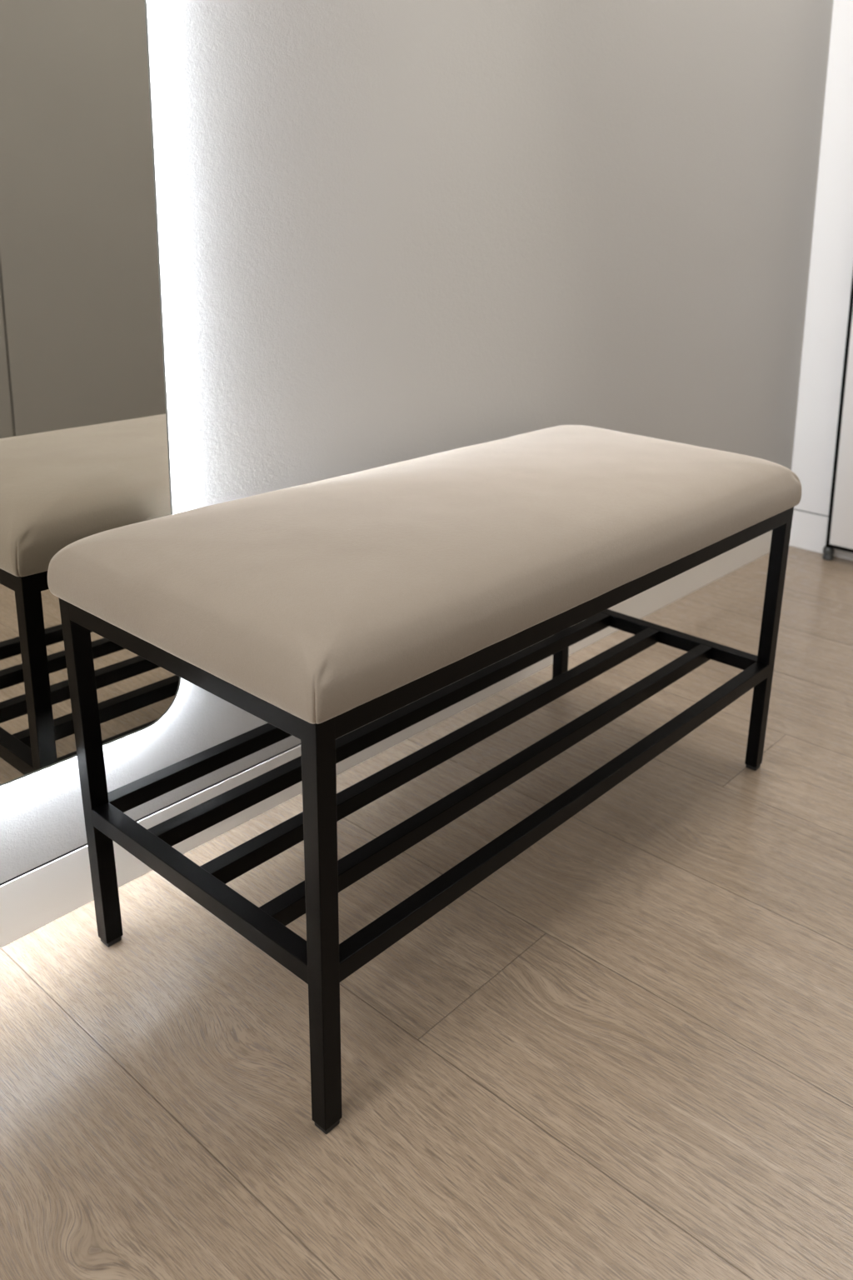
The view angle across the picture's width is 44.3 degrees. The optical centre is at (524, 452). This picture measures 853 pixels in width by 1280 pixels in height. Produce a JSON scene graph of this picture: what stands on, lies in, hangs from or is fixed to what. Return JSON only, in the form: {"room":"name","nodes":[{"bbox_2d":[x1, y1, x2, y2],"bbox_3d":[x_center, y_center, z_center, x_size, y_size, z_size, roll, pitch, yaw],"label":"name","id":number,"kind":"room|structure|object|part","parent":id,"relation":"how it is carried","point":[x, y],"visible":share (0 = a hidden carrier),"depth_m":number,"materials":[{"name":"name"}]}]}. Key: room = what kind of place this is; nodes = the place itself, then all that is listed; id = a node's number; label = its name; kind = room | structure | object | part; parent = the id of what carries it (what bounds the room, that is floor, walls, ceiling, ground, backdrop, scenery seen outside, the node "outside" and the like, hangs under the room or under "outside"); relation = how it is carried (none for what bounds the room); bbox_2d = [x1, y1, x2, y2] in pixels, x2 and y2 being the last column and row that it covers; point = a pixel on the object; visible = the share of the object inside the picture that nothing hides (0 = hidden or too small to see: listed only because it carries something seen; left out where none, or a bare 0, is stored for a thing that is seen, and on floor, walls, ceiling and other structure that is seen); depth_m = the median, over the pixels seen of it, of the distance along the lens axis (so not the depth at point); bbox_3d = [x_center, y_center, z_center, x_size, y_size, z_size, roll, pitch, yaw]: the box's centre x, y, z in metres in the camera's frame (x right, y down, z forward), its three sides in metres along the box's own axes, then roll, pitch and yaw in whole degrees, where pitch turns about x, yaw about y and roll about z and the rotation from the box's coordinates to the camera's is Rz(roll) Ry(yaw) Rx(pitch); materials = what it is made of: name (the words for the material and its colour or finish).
{"room":"entrance hallway","nodes":[
{"label":"entrance hallway","id":0,"kind":"room"},
{"bbox_2d":[0,0,834,883],"bbox_3d":[-0.660,-0.753,0.731,0.100,2.525,4.173,12,17,38],"label":"wall","id":1,"kind":"structure","parent":0,"point":[390,232],"depth_m":1.48,"materials":[{"name":"paint"}]},
{"bbox_2d":[0,0,180,786],"bbox_3d":[-0.635,-0.410,0.758,0.021,1.602,0.776,12,17,38],"label":"wall mirror","id":2,"kind":"object","parent":1,"relation":"attached to","point":[85,451],"visible":0.97,"depth_m":1.05,"materials":[{"name":"white mirror"}]},
{"bbox_2d":[0,743,300,885],"bbox_3d":[-0.692,0.479,1.017,0.089,0.006,4.173,12,17,38],"label":"trim","id":3,"kind":"structure","parent":1,"relation":"attached to","point":[182,799],"depth_m":1.26,"materials":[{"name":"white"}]},
{"bbox_2d":[0,530,772,948],"bbox_3d":[-0.699,0.516,1.017,0.091,0.072,4.153,12,17,38],"label":"baseboard","id":4,"kind":"structure","parent":1,"relation":"attached to","point":[32,900],"depth_m":1.33,"materials":[{"name":"white paint"}]},
{"bbox_2d":[0,545,852,1279],"bbox_3d":[0.045,0.745,0.511,2.155,0.100,4.453,12,17,38],"label":"floor","id":5,"kind":"structure","parent":0,"point":[624,1052],"depth_m":1.02,"materials":[{"name":"brown wood"}]},
{"bbox_2d":[47,425,802,1134],"bbox_3d":[-0.051,0.265,1.277,0.413,0.479,0.864,12,17,38],"label":"bench","id":6,"kind":"object","parent":5,"relation":"on","point":[344,613],"visible":1,"depth_m":1.04,"materials":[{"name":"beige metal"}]},
{"bbox_3d":[-0.453,0.336,1.087,0.028,0.394,0.029,12,17,38],"label":"leg","id":7,"kind":"part","parent":6,"relation":"part of","materials":[{"name":"black metal"}]},
{"bbox_3d":[-0.308,0.185,0.929,0.361,0.020,0.020,12,17,38],"label":"rail","id":8,"kind":"part","parent":6,"relation":"part of","materials":[{"name":"black metal"}]},
{"bbox_3d":[-0.168,0.396,0.863,0.028,0.394,0.029,12,17,38],"label":"leg","id":9,"kind":"part","parent":6,"relation":"part of","materials":[{"name":"black metal"}]},
{"bbox_3d":[-0.045,0.071,1.232,0.413,0.079,0.864,12,17,38],"label":"seat","id":10,"kind":"part","parent":6,"relation":"part of","materials":[{"name":"beige fabric"}]},
{"bbox_3d":[0.064,0.205,1.708,0.028,0.394,0.029,12,17,38],"label":"leg","id":11,"kind":"part","parent":6,"relation":"part of","materials":[{"name":"black metal"}]},
{"bbox_3d":[0.099,0.150,1.128,0.020,0.021,0.812,12,17,38],"label":"long rail","id":12,"kind":"part","parent":6,"relation":"part of","materials":[{"name":"black metal"}]},
{"bbox_3d":[0.349,0.266,1.484,0.028,0.394,0.029,12,17,38],"label":"leg","id":13,"kind":"part","parent":6,"relation":"part of","materials":[{"name":"black metal"}]},
{"bbox_2d":[822,272,852,560],"bbox_3d":[1.014,-0.590,2.052,0.712,1.850,0.026,12,17,38],"label":"panel","id":14,"kind":"object","parent":5,"relation":"on","point":[840,527],"visible":1,"depth_m":2.40,"materials":[{"name":"white laminate"}]},
{"bbox_2d":[791,0,852,515],"bbox_3d":[1.434,-0.939,1.738,1.855,2.504,0.100,12,17,38],"label":"wall","id":15,"kind":"structure","parent":0,"point":[832,256],"depth_m":2.40,"materials":[{"name":"white paint"}]},
{"bbox_2d":[794,508,829,517],"bbox_3d":[1.397,0.283,2.022,1.855,0.004,0.086,12,17,38],"label":"trim","id":16,"kind":"structure","parent":15,"relation":"attached to","point":[794,508],"depth_m":2.52,"materials":[{"name":"grey"}]},
{"bbox_2d":[789,510,852,560],"bbox_3d":[1.394,0.329,2.030,1.855,0.092,0.092,12,17,38],"label":"baseboard","id":17,"kind":"structure","parent":15,"relation":"attached to","point":[809,531],"depth_m":2.52,"materials":[{"name":"white paint"}]}
]}

